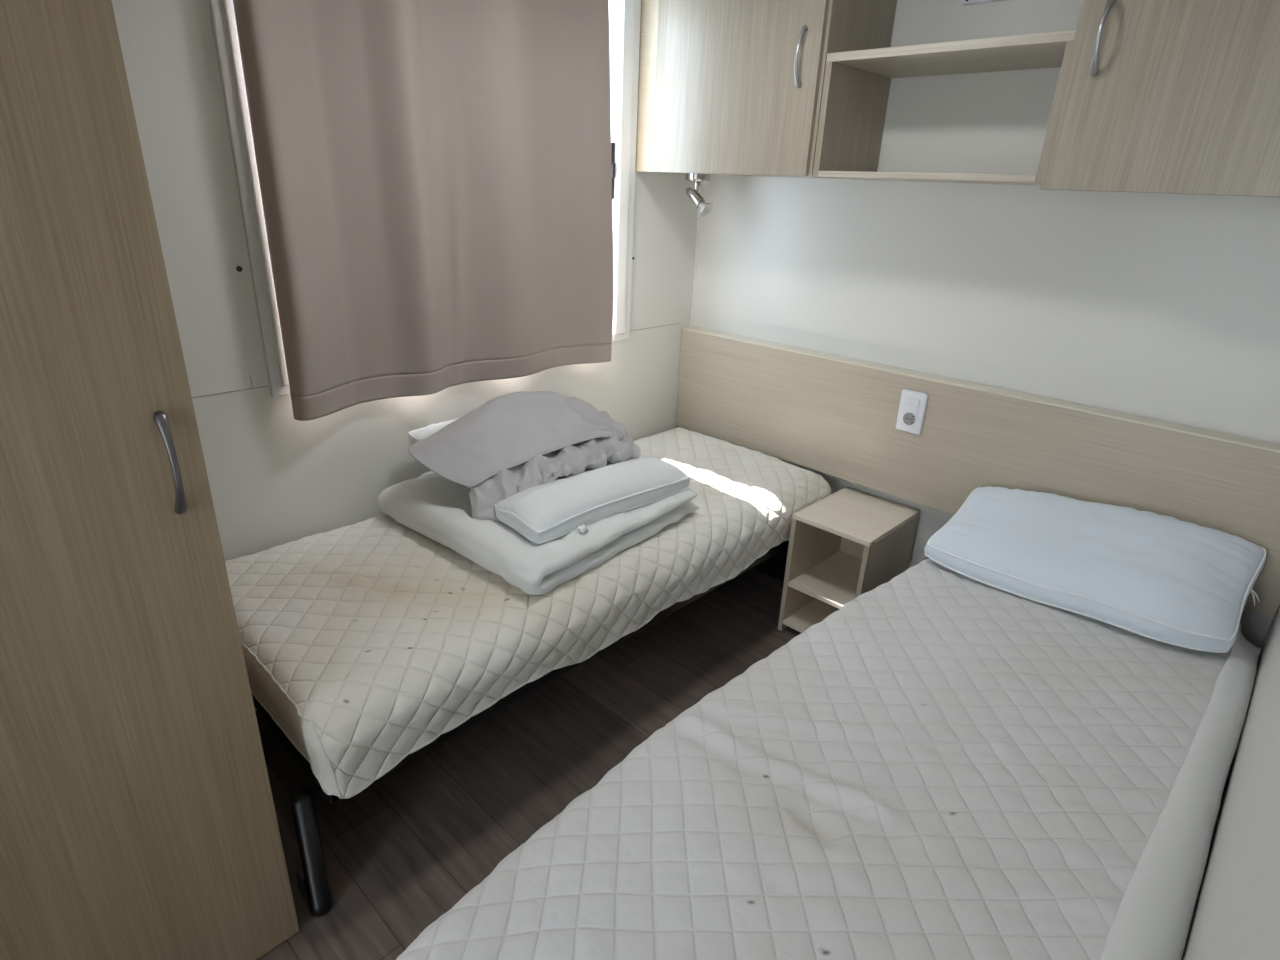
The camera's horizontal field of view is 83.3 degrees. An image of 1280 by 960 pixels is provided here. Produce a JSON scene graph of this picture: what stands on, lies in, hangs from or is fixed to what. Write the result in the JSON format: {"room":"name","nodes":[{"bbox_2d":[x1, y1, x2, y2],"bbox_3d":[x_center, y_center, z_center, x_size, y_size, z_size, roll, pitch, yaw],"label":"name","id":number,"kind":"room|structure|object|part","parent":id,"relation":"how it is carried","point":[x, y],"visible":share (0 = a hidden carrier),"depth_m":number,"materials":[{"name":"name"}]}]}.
{"room":"bedroom","nodes":[
{"label":"bedroom","id":0,"kind":"room"},
{"bbox_2d":[112,0,699,710],"bbox_3d":[-0.833,-0.440,2.046,0.060,2.200,3.000,22,29,39],"label":"wall","id":1,"kind":"structure","parent":0,"point":[275,478],"depth_m":1.94,"materials":[{"name":"white paint"}]},
{"bbox_2d":[236,266,241,271],"bbox_3d":[-0.990,-0.522,1.779,0.003,0.014,0.014,22,29,39],"label":"screw","id":2,"kind":"object","parent":1,"relation":"attached to","point":[238,268],"visible":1,"depth_m":1.78,"materials":[{"name":"grey metal"}]},
{"bbox_2d":[208,0,640,396],"bbox_3d":[-0.506,-0.953,2.164,0.075,1.205,1.352,22,29,39],"label":"window","id":3,"kind":"structure","parent":1,"relation":"in","point":[624,15],"depth_m":1.91,"materials":[{"name":"white plastic"}]},
{"bbox_3d":[-0.532,-0.949,2.172,0.020,1.130,1.200,22,29,39],"label":"sash","id":4,"kind":"part","parent":3,"relation":"part of","materials":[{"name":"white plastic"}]},
{"bbox_2d":[192,323,680,397],"bbox_3d":[-0.535,-0.426,2.344,0.001,0.038,2.050,22,29,39],"label":"trim","id":5,"kind":"structure","parent":1,"relation":"attached to","point":[677,323],"depth_m":1.88,"materials":[{"name":"grey"}]},
{"bbox_2d":[635,0,896,178],"bbox_3d":[0.374,-1.357,2.374,0.730,0.652,0.427,22,29,39],"label":"upper cabinet","id":6,"kind":"object","parent":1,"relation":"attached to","point":[726,87],"visible":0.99,"depth_m":2.23,"materials":[{"name":"brown wood"}]},
{"bbox_2d":[685,173,712,216],"bbox_3d":[0.218,-1.054,2.666,0.114,0.148,0.090,22,29,39],"label":"spot lamp","id":7,"kind":"object","parent":6,"relation":"attached to","point":[695,197],"visible":0.99,"depth_m":2.66,"materials":[{"name":"silver metal"}]},
{"bbox_3d":[0.211,-1.093,2.659,0.027,0.048,0.027,22,29,39],"label":"stem","id":8,"kind":"part","parent":7,"relation":"part of","materials":[{"name":"silver metal"}]},
{"bbox_3d":[0.246,-1.004,2.668,0.054,0.057,0.057,-6,24,-19],"label":"reflector bulb","id":9,"kind":"part","parent":7,"relation":"part of","materials":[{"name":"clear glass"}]},
{"bbox_3d":[0.286,-1.287,2.243,0.631,0.614,0.018,22,29,39],"label":"door","id":10,"kind":"part","parent":6,"relation":"part of","materials":[{"name":"brown wood"}]},
{"bbox_3d":[0.456,-1.211,2.057,0.017,0.156,0.038,22,29,39],"label":"handle","id":11,"kind":"part","parent":6,"relation":"part of","materials":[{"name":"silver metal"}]},
{"bbox_3d":[-0.484,-1.501,1.847,0.080,0.040,1.340,22,29,39],"label":"rail","id":12,"kind":"object","parent":1,"relation":"attached to","visible":0},
{"bbox_2d":[233,0,613,420],"bbox_3d":[-0.489,-0.885,2.068,0.102,1.266,1.154,22,29,39],"label":"curtain","id":13,"kind":"object","parent":12,"relation":"hanging from","point":[435,176],"visible":1,"depth_m":2.02,"materials":[{"name":"beige fabric"}]},
{"bbox_2d":[255,568,800,959],"bbox_3d":[-0.100,0.912,1.790,2.220,0.050,3.120,22,29,39],"label":"floor","id":14,"kind":"structure","parent":0,"point":[399,853],"depth_m":1.94,"materials":[{"name":"brown wood"}]},
{"bbox_2d":[0,0,298,959],"bbox_3d":[-1.244,-0.038,1.059,0.819,2.170,0.865,22,29,39],"label":"wardrobe","id":15,"kind":"object","parent":14,"relation":"on","point":[138,819],"visible":1,"depth_m":1.06,"materials":[{"name":"brown wood"}]},
{"bbox_3d":[-0.697,-0.020,1.073,0.040,0.166,0.019,22,29,39],"label":"handle","id":16,"kind":"part","parent":15,"relation":"part of","materials":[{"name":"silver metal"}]},
{"bbox_2d":[225,427,830,916],"bbox_3d":[-0.247,0.349,2.356,0.810,0.553,2.014,22,29,39],"label":"bed","id":17,"kind":"object","parent":14,"relation":"on","point":[373,643],"visible":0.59,"depth_m":1.76,"materials":[{"name":"grey fabric"}]},
{"bbox_3d":[-0.695,0.793,1.524,0.046,0.325,0.046,22,29,39],"label":"leg","id":18,"kind":"part","parent":17,"relation":"part of","materials":[{"name":"black metal"}]},
{"bbox_3d":[-0.239,0.304,2.352,0.740,0.050,1.910,22,29,39],"label":"frame","id":19,"kind":"part","parent":17,"relation":"part of","materials":[{"name":"black metal"}]},
{"bbox_2d":[378,471,698,594],"bbox_3d":[-0.298,0.055,2.223,0.751,0.111,0.773,22,29,39],"label":"duvet","id":20,"kind":"object","parent":17,"relation":"on","point":[438,508],"visible":0.63,"depth_m":1.96,"materials":[{"name":"white fabric"}]},
{"bbox_2d":[408,416,461,444],"bbox_3d":[-0.394,-0.145,2.317,0.269,0.124,0.631,22,29,39],"label":"pillow","id":21,"kind":"object","parent":20,"relation":"on","point":[422,433],"visible":0.1,"depth_m":2.17,"materials":[{"name":"white fabric"}]},
{"bbox_2d":[408,391,640,520],"bbox_3d":[-0.290,-0.120,2.292,0.426,0.292,0.887,22,29,39],"label":"pillow","id":22,"kind":"object","parent":20,"relation":"on","point":[508,445],"visible":0.95,"depth_m":2.15,"materials":[{"name":"grey fabric"}]},
{"bbox_2d":[493,456,689,543],"bbox_3d":[-0.151,-0.017,2.196,0.443,0.109,0.723,22,29,39],"label":"pillow","id":23,"kind":"object","parent":20,"relation":"on","point":[546,512],"visible":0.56,"depth_m":1.99,"materials":[{"name":"white fabric"}]},
{"bbox_3d":[0.406,0.208,3.043,0.700,0.285,0.008,22,29,39],"label":"plate","id":24,"kind":"part","parent":17,"relation":"part of","materials":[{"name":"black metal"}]},
{"bbox_2d":[396,557,1260,959],"bbox_3d":[0.603,0.736,1.541,0.870,0.521,2.078,22,29,39],"label":"bed","id":25,"kind":"object","parent":14,"relation":"on","point":[945,764],"visible":0.87,"depth_m":1.27,"materials":[{"name":"grey fabric"}]},
{"bbox_2d":[924,486,1265,652],"bbox_3d":[1.231,0.199,1.982,0.754,0.221,0.382,22,29,39],"label":"pillow","id":26,"kind":"object","parent":25,"relation":"on","point":[1171,580],"visible":1,"depth_m":1.89,"materials":[{"name":"white fabric"}]},
{"bbox_2d":[778,487,919,632],"bbox_3d":[0.752,0.331,2.613,0.291,0.471,0.372,22,29,39],"label":"nightstand","id":27,"kind":"object","parent":14,"relation":"on","point":[849,543],"visible":0.78,"depth_m":2.56,"materials":[{"name":"brown wood"}]},
{"bbox_3d":[0.653,0.299,2.702,0.017,0.455,0.372,22,29,39],"label":"panel","id":28,"kind":"part","parent":27,"relation":"part of","materials":[{"name":"brown wood"}]},
{"bbox_2d":[788,551,861,608],"bbox_3d":[0.752,0.365,2.629,0.256,0.016,0.368,22,29,39],"label":"shelf","id":29,"kind":"object","parent":27,"relation":"attached to","point":[832,579],"depth_m":2.61,"materials":[{"name":"beige wood"}]},
{"bbox_3d":[0.878,0.293,2.740,0.256,0.455,0.006,22,29,39],"label":"panel","id":30,"kind":"part","parent":27,"relation":"part of","materials":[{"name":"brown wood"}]},
{"bbox_3d":[0.850,0.378,2.530,0.017,0.455,0.372,22,29,39],"label":"panel","id":31,"kind":"part","parent":27,"relation":"part of","materials":[{"name":"brown wood"}]},
{"bbox_2d":[686,0,1279,647],"bbox_3d":[1.005,-0.506,2.401,2.220,2.200,0.060,22,29,39],"label":"wall","id":32,"kind":"structure","parent":0,"point":[1159,306],"depth_m":2.17,"materials":[{"name":"white paint"}]},
{"bbox_2d":[691,182,701,325],"bbox_3d":[0.247,-1.238,2.858,0.008,1.248,0.008,22,29,39],"label":"trim","id":33,"kind":"structure","parent":32,"relation":"attached to","point":[700,192],"depth_m":2.99,"materials":[{"name":"white plastic"}]},
{"bbox_2d":[812,30,1075,184],"bbox_3d":[0.885,-1.011,2.019,0.648,0.321,0.371,22,29,39],"label":"open shelf","id":34,"kind":"object","parent":32,"relation":"attached to","point":[984,110],"visible":0.76,"depth_m":2.12,"materials":[{"name":"brown wood"}]},
{"bbox_3d":[0.658,-1.092,2.222,0.020,0.299,0.371,22,29,39],"label":"panel","id":35,"kind":"part","parent":34,"relation":"part of","materials":[{"name":"brown wood"}]},
{"bbox_3d":[1.010,-1.054,2.145,0.606,0.283,0.005,22,29,39],"label":"panel","id":36,"kind":"part","parent":34,"relation":"part of","materials":[{"name":"white wood"}]},
{"bbox_3d":[1.109,-0.911,1.826,0.022,0.299,0.371,22,29,39],"label":"panel","id":37,"kind":"part","parent":34,"relation":"part of","materials":[{"name":"brown wood"}]},
{"bbox_2d":[676,326,1279,616],"bbox_3d":[0.944,-0.150,2.494,2.096,0.436,0.069,22,29,39],"label":"headboard","id":38,"kind":"object","parent":32,"relation":"attached to","point":[830,414],"visible":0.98,"depth_m":2.34,"materials":[{"name":"brown wood"}]},
{"bbox_2d":[895,389,927,434],"bbox_3d":[0.916,-0.229,2.435,0.090,0.145,0.014,22,29,39],"label":"power socket","id":39,"kind":"object","parent":38,"relation":"attached to","point":[912,406],"visible":1,"depth_m":2.43,"materials":[{"name":"white plastic"}]},
{"bbox_3d":[0.914,-0.229,2.433,0.048,0.096,0.002,22,29,39],"label":"module frame","id":40,"kind":"part","parent":39,"relation":"part of","materials":[{"name":"white plastic"}]},
{"bbox_3d":[0.952,-0.349,2.413,2.096,0.006,0.069,22,29,39],"label":"trim","id":41,"kind":"part","parent":38,"relation":"part of","materials":[{"name":"beige wood"}]},
{"bbox_2d":[963,0,1002,4],"bbox_3d":[0.998,-1.393,2.029,0.162,0.078,0.013,22,29,39],"label":"wall plate","id":42,"kind":"object","parent":32,"relation":"attached to","point":[965,2],"visible":1,"depth_m":2.07,"materials":[{"name":"white"}]},
{"bbox_2d":[1039,0,1279,196],"bbox_3d":[1.361,-0.953,1.511,0.718,0.668,0.429,22,29,39],"label":"upper cabinet","id":43,"kind":"object","parent":32,"relation":"attached to","point":[1158,96],"visible":1,"depth_m":1.53,"materials":[{"name":"brown wood"}]},
{"bbox_3d":[1.010,-0.972,1.575,0.017,0.156,0.038,22,29,39],"label":"handle","id":44,"kind":"part","parent":43,"relation":"part of","materials":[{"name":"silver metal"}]},
{"bbox_2d":[1181,605,1279,959],"bbox_3d":[0.722,0.184,0.683,0.060,2.200,3.000,22,29,39],"label":"wall","id":45,"kind":"structure","parent":0,"point":[1236,916],"depth_m":0.98,"materials":[{"name":"white paint"}]}
]}

